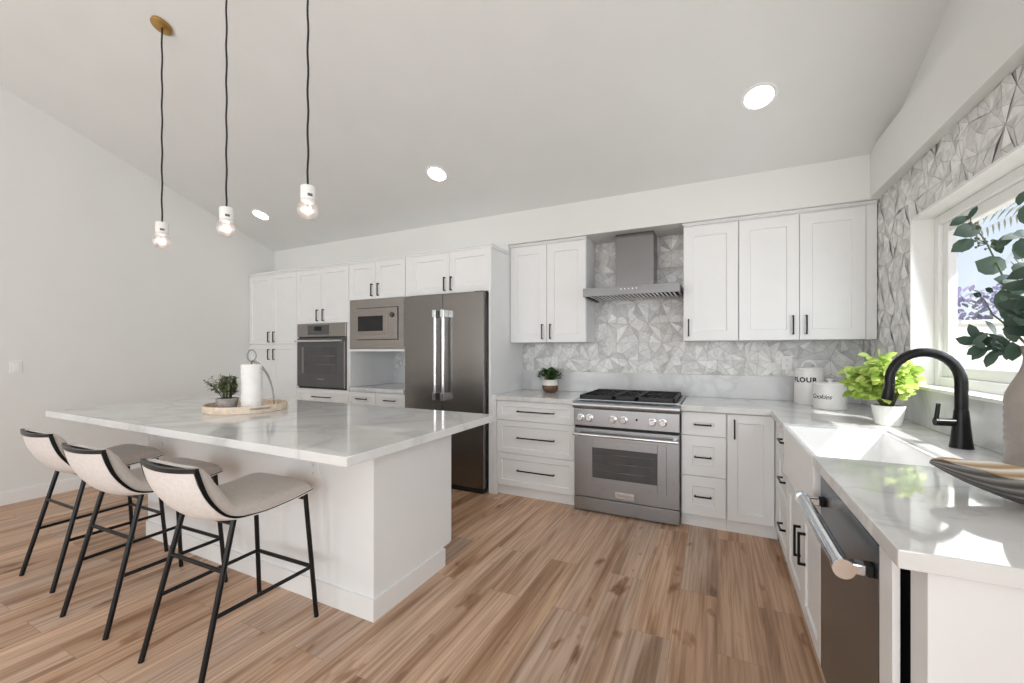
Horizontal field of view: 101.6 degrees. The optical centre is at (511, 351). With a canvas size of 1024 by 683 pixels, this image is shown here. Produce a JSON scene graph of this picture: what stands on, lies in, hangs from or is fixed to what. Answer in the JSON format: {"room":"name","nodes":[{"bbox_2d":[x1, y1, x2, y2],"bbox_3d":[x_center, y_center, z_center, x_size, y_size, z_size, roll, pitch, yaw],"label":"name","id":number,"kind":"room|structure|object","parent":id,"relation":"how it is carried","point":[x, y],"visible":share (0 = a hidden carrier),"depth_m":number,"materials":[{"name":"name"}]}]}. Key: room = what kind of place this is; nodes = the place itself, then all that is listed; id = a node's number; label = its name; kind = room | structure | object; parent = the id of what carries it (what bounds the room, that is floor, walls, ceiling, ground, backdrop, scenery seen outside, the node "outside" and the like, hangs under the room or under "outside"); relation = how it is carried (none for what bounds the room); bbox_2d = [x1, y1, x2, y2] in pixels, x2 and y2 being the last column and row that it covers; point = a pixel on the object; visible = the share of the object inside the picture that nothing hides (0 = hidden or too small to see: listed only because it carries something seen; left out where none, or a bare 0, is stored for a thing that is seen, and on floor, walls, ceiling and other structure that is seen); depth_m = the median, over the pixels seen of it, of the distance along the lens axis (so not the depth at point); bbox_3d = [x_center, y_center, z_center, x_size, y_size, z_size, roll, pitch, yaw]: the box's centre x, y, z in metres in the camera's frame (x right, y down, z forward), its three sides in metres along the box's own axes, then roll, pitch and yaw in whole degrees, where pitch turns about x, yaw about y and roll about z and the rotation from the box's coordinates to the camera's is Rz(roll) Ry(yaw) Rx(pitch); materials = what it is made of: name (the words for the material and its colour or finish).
{"room":"kitchen","nodes":[
{"label":"kitchen","id":0,"kind":"room"},
{"bbox_2d":[0,86,273,491],"bbox_3d":[-5.076,-0.850,2.281,0.100,4.344,8.620,0,0,26],"label":"wall","id":1,"kind":"structure","parent":0,"point":[96,310],"depth_m":4.13,"materials":[{"name":"paint"}]},
{"bbox_2d":[10,360,21,373],"bbox_3d":[-4.339,0.137,3.657,0.010,0.116,0.074,0,0,26],"label":"light switch","id":2,"kind":"object","parent":1,"relation":"attached to","point":[15,365],"visible":1,"depth_m":3.65,"materials":[{"name":"plastic"}]},
{"bbox_2d":[0,465,140,505],"bbox_3d":[-5.183,1.265,1.933,0.016,0.114,7.900,0,0,26],"label":"baseboard","id":3,"kind":"structure","parent":1,"relation":"attached to","point":[37,491],"depth_m":3.77,"materials":[{"name":"paint"}]},
{"bbox_2d":[0,486,825,682],"bbox_3d":[-2.096,1.372,0.818,6.741,0.100,8.820,0,0,26],"label":"floor","id":4,"kind":"structure","parent":0,"point":[527,590],"depth_m":2.12,"materials":[{"name":"brown wood"}]},
{"bbox_2d":[19,428,168,592],"bbox_3d":[-2.598,0.889,2.604,0.452,0.871,0.578,0,0,25],"label":"bar stool","id":5,"kind":"object","parent":4,"relation":"on","point":[46,447],"visible":0.64,"depth_m":2.47,"materials":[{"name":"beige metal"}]},
{"bbox_2d":[25,429,162,464],"bbox_3d":[-2.595,0.578,2.611,0.412,0.242,0.514,0,0,25],"label":"cushion","id":6,"kind":"object","parent":5,"relation":"on","point":[49,452],"depth_m":2.39,"materials":[{"name":"fabric"}]},
{"bbox_2d":[59,442,227,640],"bbox_3d":[-1.951,0.889,2.230,0.452,0.871,0.578,0,0,24],"label":"bar stool","id":7,"kind":"object","parent":4,"relation":"on","point":[102,469],"visible":0.71,"depth_m":2.03,"materials":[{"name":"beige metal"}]},
{"bbox_2d":[68,443,221,490],"bbox_3d":[-1.948,0.578,2.238,0.412,0.242,0.514,0,0,24],"label":"cushion","id":8,"kind":"object","parent":7,"relation":"on","point":[106,471],"depth_m":2.00,"materials":[{"name":"fabric"}]},
{"bbox_2d":[138,458,318,682],"bbox_3d":[-1.287,0.889,1.921,0.452,0.871,0.578,0,0,24],"label":"bar stool","id":9,"kind":"object","parent":4,"relation":"on","point":[190,491],"visible":1,"depth_m":1.78,"materials":[{"name":"fabric"}]},
{"bbox_2d":[147,459,312,515],"bbox_3d":[-1.283,0.578,1.928,0.412,0.242,0.514,0,0,24],"label":"cushion","id":10,"kind":"object","parent":9,"relation":"on","point":[252,494],"depth_m":1.77,"materials":[{"name":"fabric"}]},
{"bbox_2d":[248,268,297,399],"bbox_3d":[-2.878,0.159,5.584,0.926,2.326,0.750,0,0,26],"label":"pantry cabinet","id":11,"kind":"object","parent":4,"relation":"on","point":[273,324],"visible":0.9,"depth_m":5.25,"materials":[{"name":"paint"}]},
{"bbox_2d":[146,434,450,622],"bbox_3d":[-1.490,0.885,2.834,2.167,0.874,0.715,0,0,26],"label":"kitchen island","id":12,"kind":"object","parent":4,"relation":"on","point":[381,526],"visible":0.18,"depth_m":2.28,"materials":[{"name":"paint"}]},
{"bbox_2d":[161,436,166,448],"bbox_3d":[-2.418,0.616,2.900,0.074,0.116,0.008,0,0,26],"label":"outlet","id":13,"kind":"object","parent":12,"relation":"attached to","point":[163,439],"visible":0.73,"depth_m":2.89,"materials":[{"name":"paint"}]},
{"bbox_2d":[46,395,495,466],"bbox_3d":[-1.653,0.428,2.781,2.860,0.040,1.209,0,0,26],"label":"island countertop","id":14,"kind":"structure","parent":12,"relation":"on","point":[331,433],"depth_m":2.30,"materials":[{"name":"white stone"}]},
{"bbox_2d":[201,399,287,414],"bbox_3d":[-1.853,0.384,2.921,0.518,0.048,0.510,0,0,26],"label":"round tray","id":15,"kind":"object","parent":14,"relation":"on","point":[280,404],"visible":0.82,"depth_m":2.74,"materials":[{"name":"brown wood"}]},
{"bbox_2d":[203,373,238,407],"bbox_3d":[-1.988,0.273,2.863,0.207,0.244,0.255,0,0,-34],"label":"potted plant","id":16,"kind":"object","parent":15,"relation":"on","point":[222,402],"visible":0.99,"depth_m":2.85,"materials":[{"name":"green plant"}]},
{"bbox_2d":[247,349,274,405],"bbox_3d":[-1.804,0.191,2.923,0.179,0.409,0.209,0,0,26],"label":"paper towel holder","id":17,"kind":"object","parent":15,"relation":"on","point":[252,361],"visible":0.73,"depth_m":2.95,"materials":[{"name":"grey metal"}]},
{"bbox_2d":[240,364,262,406],"bbox_3d":[-1.813,0.237,2.909,0.131,0.296,0.131,0,0,26],"label":"paper towel roll","id":18,"kind":"object","parent":17,"relation":"on","point":[251,376],"visible":0.96,"depth_m":2.86,"materials":[{"name":"white paper"}]},
{"bbox_2d":[309,461,318,480],"bbox_3d":[-1.060,0.630,2.233,0.074,0.116,0.008,0,0,26],"label":"outlet","id":19,"kind":"object","parent":12,"relation":"attached to","point":[313,466],"visible":0.9,"depth_m":2.23,"materials":[{"name":"paint"}]},
{"bbox_2d":[311,462,314,476],"bbox_3d":[-1.061,0.630,2.231,0.034,0.076,0.002,0,0,26],"label":"socket","id":20,"kind":"object","parent":19,"relation":"attached to","point":[312,463],"depth_m":2.23,"materials":[{"name":"white plastic"}]},
{"bbox_2d":[296,262,387,402],"bbox_3d":[-2.071,0.159,5.187,0.870,2.326,0.750,0,0,26],"label":"tall cabinet","id":21,"kind":"object","parent":4,"relation":"on","point":[322,290],"visible":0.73,"depth_m":4.86,"materials":[{"name":"paint"}]},
{"bbox_2d":[294,323,346,389],"bbox_3d":[-2.099,0.058,5.120,0.805,0.759,0.699,0,0,26],"label":"wall oven","id":22,"kind":"object","parent":21,"relation":"in","point":[321,348],"visible":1,"depth_m":4.84,"materials":[{"name":"silver metal"}]},
{"bbox_2d":[348,254,405,407],"bbox_3d":[-1.316,0.159,4.816,0.807,2.326,0.750,0,0,26],"label":"tall cabinet","id":23,"kind":"object","parent":4,"relation":"on","point":[381,277],"visible":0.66,"depth_m":4.58,"materials":[{"name":"paint"}]},
{"bbox_2d":[350,297,404,348],"bbox_3d":[-1.372,-0.295,4.686,0.769,0.535,0.492,0,0,26],"label":"microwave","id":24,"kind":"object","parent":23,"relation":"in","point":[374,323],"visible":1,"depth_m":4.47,"materials":[{"name":"silver metal"}]},
{"bbox_2d":[350,383,404,393],"bbox_3d":[-1.306,0.422,4.821,0.771,0.042,0.732,0,0,26],"label":"countertop","id":25,"kind":"structure","parent":23,"relation":"in","point":[394,388],"depth_m":4.59,"materials":[{"name":"white stone"}]},
{"bbox_2d":[405,290,488,493],"bbox_3d":[-0.525,0.380,4.349,0.928,1.884,0.836,0,0,26],"label":"refrigerator","id":26,"kind":"object","parent":4,"relation":"on","point":[447,335],"visible":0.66,"depth_m":3.97,"materials":[{"name":"grey metal"}]},
{"bbox_2d":[405,243,522,492],"bbox_3d":[-0.494,0.127,4.413,1.020,2.390,0.750,0,0,26],"label":"tall cabinet","id":27,"kind":"object","parent":4,"relation":"on","point":[485,267],"visible":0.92,"depth_m":4.07,"materials":[{"name":"paint"}]},
{"bbox_2d":[491,395,574,504],"bbox_3d":[0.323,0.865,4.022,0.806,0.914,0.732,0,0,26],"label":"base cabinet","id":28,"kind":"object","parent":4,"relation":"on","point":[533,443],"visible":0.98,"depth_m":3.72,"materials":[{"name":"paint"}]},
{"bbox_2d":[495,389,586,403],"bbox_3d":[0.320,0.428,4.014,0.806,0.040,0.704,0,0,26],"label":"countertop","id":29,"kind":"structure","parent":28,"relation":"on","point":[525,395],"depth_m":3.81,"materials":[{"name":"white stone"}]},
{"bbox_2d":[536,367,563,392],"bbox_3d":[0.369,0.280,4.151,0.292,0.255,0.287,0,0,-41],"label":"potted plant","id":30,"kind":"object","parent":29,"relation":"on","point":[550,385],"visible":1,"depth_m":4.10,"materials":[{"name":"green plant"}]},
{"bbox_2d":[572,389,685,525],"bbox_3d":[1.034,0.837,3.611,0.830,0.946,0.794,0,0,26],"label":"range","id":31,"kind":"object","parent":4,"relation":"on","point":[628,442],"visible":1,"depth_m":3.30,"materials":[{"name":"silver metal"}]},
{"bbox_2d":[577,395,685,404],"bbox_3d":[1.060,0.407,3.663,0.822,0.018,0.677,0,0,26],"label":"cooktop","id":32,"kind":"object","parent":31,"relation":"in","point":[680,399],"depth_m":3.38,"materials":[{"name":"black metal"}]},
{"bbox_2d":[681,411,726,530],"bbox_3d":[1.571,0.885,3.409,0.308,0.874,0.732,0,0,26],"label":"base cabinet","id":33,"kind":"object","parent":4,"relation":"on","point":[703,434],"visible":0.98,"depth_m":3.11,"materials":[{"name":"paint"}]},
{"bbox_2d":[681,396,1023,589],"bbox_3d":[1.505,0.428,2.181,1.274,0.040,2.994,0,0,26],"label":"countertop","id":34,"kind":"structure","parent":33,"relation":"on","point":[926,519],"depth_m":1.14,"materials":[{"name":"white stone"}]},
{"bbox_2d":[793,360,824,404],"bbox_3d":[2.309,0.239,3.250,0.200,0.338,0.200,0,0,26],"label":"canister","id":35,"kind":"object","parent":34,"relation":"on","point":[804,377],"visible":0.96,"depth_m":3.19,"materials":[{"name":"ceramic"}]},
{"bbox_2d":[812,379,846,409],"bbox_3d":[2.265,0.302,2.979,0.201,0.212,0.201,0,0,26],"label":"canister","id":36,"kind":"object","parent":34,"relation":"on","point":[826,395],"visible":0.99,"depth_m":2.91,"materials":[{"name":"ceramic"}]},
{"bbox_2d":[784,426,936,514],"bbox_3d":[1.556,0.548,1.896,0.450,0.264,0.796,0,0,26],"label":"farmhouse sink","id":37,"kind":"object","parent":34,"relation":"in","point":[801,444],"visible":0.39,"depth_m":2.15,"materials":[{"name":"white ceramic"}]},
{"bbox_2d":[833,349,925,426],"bbox_3d":[2.027,0.199,2.328,0.387,0.419,0.377,0,0,26],"label":"potted plant","id":38,"kind":"object","parent":34,"relation":"on","point":[863,382],"visible":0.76,"depth_m":2.28,"materials":[{"name":"green plant"}]},
{"bbox_2d":[881,348,974,449],"bbox_3d":[1.796,0.196,1.814,0.301,0.423,0.076,0,0,26],"label":"faucet","id":39,"kind":"object","parent":34,"relation":"on","point":[961,437],"visible":1,"depth_m":1.77,"materials":[{"name":"black metal"}]},
{"bbox_2d":[862,389,1003,454],"bbox_3d":[2.063,0.307,1.894,0.020,0.200,2.972,0,0,26],"label":"slab","id":40,"kind":"object","parent":34,"relation":"on","point":[986,418],"visible":0.38,"depth_m":1.98,"materials":[{"name":"white stone"}]},
{"bbox_2d":[929,457,1023,504],"bbox_3d":[1.387,0.360,1.017,0.232,0.094,0.546,0,0,-37],"label":"bowl","id":41,"kind":"object","parent":34,"relation":"on","point":[1006,481],"visible":1,"depth_m":1.15,"materials":[{"name":"grey wood"}]},
{"bbox_2d":[1003,345,1023,466],"bbox_3d":[1.696,0.194,1.345,0.151,0.427,0.151,0,0,26],"label":"vase","id":42,"kind":"object","parent":34,"relation":"on","point":[1013,398],"visible":0.95,"depth_m":1.35,"materials":[{"name":"beige ceramic"}]},
{"bbox_2d":[950,191,1023,366],"bbox_3d":[1.599,-0.238,1.325,0.221,0.589,0.313,0,0,26],"label":"eucalyptus branches","id":43,"kind":"object","parent":42,"relation":"in","point":[1009,301],"visible":1,"depth_m":1.42,"materials":[{"name":"green plant"}]},
{"bbox_2d":[726,413,777,539],"bbox_3d":[1.853,0.885,3.270,0.318,0.874,0.732,0,0,26],"label":"base cabinet","id":44,"kind":"object","parent":4,"relation":"on","point":[751,439],"visible":0.91,"depth_m":2.98,"materials":[{"name":"paint"}]},
{"bbox_2d":[776,422,787,564],"bbox_3d":[1.992,0.885,2.516,0.696,0.874,0.596,0,0,26],"label":"base cabinet","id":45,"kind":"object","parent":4,"relation":"on","point":[781,478],"visible":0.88,"depth_m":2.62,"materials":[{"name":"paint"}]},
{"bbox_2d":[788,480,820,664],"bbox_3d":[1.673,0.885,1.866,0.696,0.874,0.848,0,0,26],"label":"base cabinet","id":46,"kind":"object","parent":4,"relation":"on","point":[804,548],"visible":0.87,"depth_m":1.91,"materials":[{"name":"paint"}]},
{"bbox_2d":[794,475,879,682],"bbox_3d":[1.301,0.891,1.210,0.728,0.862,0.649,0,0,26],"label":"dishwasher","id":47,"kind":"object","parent":4,"relation":"on","point":[850,556],"visible":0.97,"depth_m":1.26,"materials":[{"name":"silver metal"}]},
{"bbox_2d":[880,547,1023,682],"bbox_3d":[1.170,0.885,0.808,0.666,0.874,0.182,0,0,26],"label":"end panel","id":48,"kind":"object","parent":4,"relation":"on","point":[934,628],"visible":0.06,"depth_m":0.85,"materials":[{"name":"paint"}]},
{"bbox_2d":[0,0,949,250],"bbox_3d":[-2.096,-2.193,0.818,6.741,1.960,8.820,0,0,26],"label":"ceiling","id":49,"kind":"structure","parent":0,"point":[523,105],"depth_m":2.97,"materials":[{"name":"paint"}]},
{"bbox_2d":[150,15,172,242],"bbox_3d":[-2.358,-1.455,2.812,0.120,1.527,0.118,0,0,26],"label":"pendant lamp","id":50,"kind":"object","parent":49,"relation":"hanging from","point":[161,228],"visible":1,"depth_m":2.81,"materials":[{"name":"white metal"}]},
{"bbox_2d":[155,221,168,236],"bbox_3d":[-2.356,-0.822,2.813,0.076,0.092,0.073,0,0,26],"label":"socket","id":51,"kind":"object","parent":50,"relation":"attached to","point":[161,228],"depth_m":2.79,"materials":[{"name":"white ceramic"}]},
{"bbox_2d":[219,0,233,230],"bbox_3d":[-1.705,-1.450,2.491,0.120,1.537,0.118,0,0,26],"label":"pendant lamp","id":52,"kind":"object","parent":49,"relation":"hanging from","point":[226,214],"visible":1,"depth_m":2.49,"materials":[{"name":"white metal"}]},
{"bbox_2d":[219,206,233,223],"bbox_3d":[-1.702,-0.812,2.493,0.076,0.092,0.073,0,0,26],"label":"socket","id":53,"kind":"object","parent":52,"relation":"attached to","point":[226,214],"depth_m":2.47,"materials":[{"name":"white ceramic"}]},
{"bbox_2d":[251,210,269,220],"bbox_3d":[-2.962,-1.607,4.932,0.202,0.073,0.190,0,0,26],"label":"recessed light","id":54,"kind":"object","parent":49,"relation":"in","point":[259,214],"visible":1,"depth_m":4.93,"materials":[{"name":"paint"}]},
{"bbox_2d":[300,0,315,212],"bbox_3d":[-1.066,-1.452,2.177,0.120,1.533,0.118,0,0,26],"label":"pendant lamp","id":55,"kind":"object","parent":49,"relation":"hanging from","point":[307,192],"visible":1,"depth_m":2.17,"materials":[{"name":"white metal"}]},
{"bbox_2d":[300,184,315,205],"bbox_3d":[-1.063,-0.816,2.179,0.076,0.092,0.073,0,0,26],"label":"socket","id":56,"kind":"object","parent":55,"relation":"attached to","point":[307,192],"depth_m":2.15,"materials":[{"name":"white ceramic"}]},
{"bbox_2d":[426,166,447,181],"bbox_3d":[-0.682,-1.610,3.801,0.202,0.073,0.190,0,0,26],"label":"recessed light","id":57,"kind":"object","parent":49,"relation":"in","point":[438,174],"visible":1,"depth_m":3.79,"materials":[{"name":"paint"}]},
{"bbox_2d":[741,82,777,110],"bbox_3d":[1.575,-1.619,2.664,0.202,0.073,0.190,0,0,26],"label":"recessed light","id":58,"kind":"object","parent":49,"relation":"in","point":[759,96],"visible":1,"depth_m":2.66,"materials":[{"name":"paint"}]},
{"bbox_2d":[404,242,864,396],"bbox_3d":[-0.142,0.026,4.727,6.801,2.591,0.120,0,0,26],"label":"wall","id":59,"kind":"structure","parent":0,"point":[611,242],"depth_m":3.31,"materials":[{"name":"paint"}]},
{"bbox_2d":[509,236,595,342],"bbox_3d":[0.400,-0.577,4.185,0.800,0.982,0.348,0,0,26],"label":"upper cabinet","id":60,"kind":"object","parent":59,"relation":"attached to","point":[548,279],"visible":0.99,"depth_m":4.05,"materials":[{"name":"paint"}]},
{"bbox_2d":[551,356,557,367],"bbox_3d":[0.446,0.111,4.353,0.074,0.116,0.008,0,0,26],"label":"outlet","id":61,"kind":"object","parent":59,"relation":"attached to","point":[554,359],"visible":0.96,"depth_m":4.35,"materials":[{"name":"paint"}]},
{"bbox_2d":[274,154,880,270],"bbox_3d":[-0.279,-1.227,4.517,6.539,0.314,0.374,0,0,26],"label":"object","id":62,"kind":"structure","parent":59,"relation":"attached to","point":[664,211],"depth_m":3.67,"materials":[{"name":"paint"}]},
{"bbox_2d":[394,234,862,377],"bbox_3d":[0.613,-0.431,4.280,4.707,1.276,0.014,0,0,26],"label":"backsplash","id":63,"kind":"structure","parent":59,"relation":"attached to","point":[632,336],"depth_m":3.90,"materials":[{"name":"tile"}]},
{"bbox_2d":[583,230,682,302],"bbox_3d":[1.097,-0.775,3.753,0.796,0.588,0.509,0,0,26],"label":"range hood","id":64,"kind":"object","parent":59,"relation":"attached to","point":[636,253],"visible":0.99,"depth_m":3.73,"materials":[{"name":"silver metal"}]},
{"bbox_2d":[523,370,861,403],"bbox_3d":[1.425,0.307,3.877,2.912,0.200,0.020,0,0,26],"label":"backsplash","id":65,"kind":"structure","parent":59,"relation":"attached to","point":[695,385],"depth_m":3.79,"materials":[{"name":"white stone"}]},
{"bbox_2d":[682,217,737,341],"bbox_3d":[1.683,-0.577,3.555,0.416,0.982,0.348,0,0,26],"label":"upper cabinet","id":66,"kind":"object","parent":59,"relation":"attached to","point":[710,248],"visible":1,"depth_m":3.43,"materials":[{"name":"paint"}]},
{"bbox_2d":[782,356,792,369],"bbox_3d":[2.275,0.097,3.455,0.074,0.116,0.008,0,0,26],"label":"outlet","id":67,"kind":"object","parent":59,"relation":"attached to","point":[787,361],"visible":1,"depth_m":3.45,"materials":[{"name":"paint"}]},
{"bbox_2d":[785,358,789,367],"bbox_3d":[2.274,0.097,3.452,0.034,0.076,0.002,0,0,26],"label":"socket","id":68,"kind":"object","parent":67,"relation":"attached to","point":[787,360],"depth_m":3.45,"materials":[{"name":"white plastic"}]},
{"bbox_2d":[738,200,877,340],"bbox_3d":[2.258,-0.577,3.273,0.864,0.982,0.348,0,0,26],"label":"upper cabinet","id":69,"kind":"object","parent":59,"relation":"attached to","point":[810,274],"visible":0.99,"depth_m":3.12,"materials":[{"name":"paint"}]},
{"bbox_2d":[902,0,1012,107],"bbox_3d":[0.912,-0.850,-0.659,0.160,4.344,8.620,0,0,26],"label":"wall","id":70,"kind":"structure","parent":0,"point":[958,13],"depth_m":2.09,"materials":[{"name":"paint"}]},
{"bbox_2d":[864,62,1023,366],"bbox_3d":[2.078,-0.435,1.914,0.013,1.284,2.947,0,0,26],"label":"backsplash","id":71,"kind":"structure","parent":70,"relation":"attached to","point":[993,128],"depth_m":2.27,"materials":[{"name":"tile"}]},
{"bbox_2d":[870,0,1023,197],"bbox_3d":[0.750,-1.246,-0.734,0.063,0.335,8.144,0,0,26],"label":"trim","id":72,"kind":"structure","parent":70,"relation":"attached to","point":[989,48],"depth_m":1.91,"materials":[{"name":"paint"}]},
{"bbox_2d":[910,142,1023,404],"bbox_3d":[2.035,-0.280,1.672,0.200,0.974,1.636,0,0,26],"label":"window","id":73,"kind":"structure","parent":70,"relation":"in","point":[933,265],"depth_m":2.27,"materials":[{"name":"paint"}]},
{"label":"outside","id":74,"kind":"structure","parent":0,"visible":0},
{"bbox_3d":[6.692,1.422,2.284,50.000,0.100,50.000,0,0,26],"label":"ground","id":75,"kind":"structure","parent":74,"visible":0},
{"bbox_2d":[957,319,1023,370],"bbox_3d":[9.091,0.469,4.560,9.700,1.805,0.260,0,0,26],"label":"wall","id":76,"kind":"structure","parent":75,"relation":"on","point":[965,360],"depth_m":5.74,"materials":[{"name":"paint"}]},
{"bbox_2d":[957,279,1023,319],"bbox_3d":[6.896,0.092,6.345,2.596,2.563,0.805,0,0,26],"label":"flowering shrub","id":77,"kind":"object","parent":75,"relation":"on","point":[972,315],"visible":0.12,"depth_m":6.26,"materials":[{"name":"purple plant"}]},
{"bbox_2d":[957,202,1023,263],"bbox_3d":[8.455,-0.456,5.874,4.755,3.662,4.755,0,0,26],"label":"palm tree","id":78,"kind":"object","parent":75,"relation":"on","point":[1009,211],"visible":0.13,"depth_m":7.05,"materials":[{"name":"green plant"}]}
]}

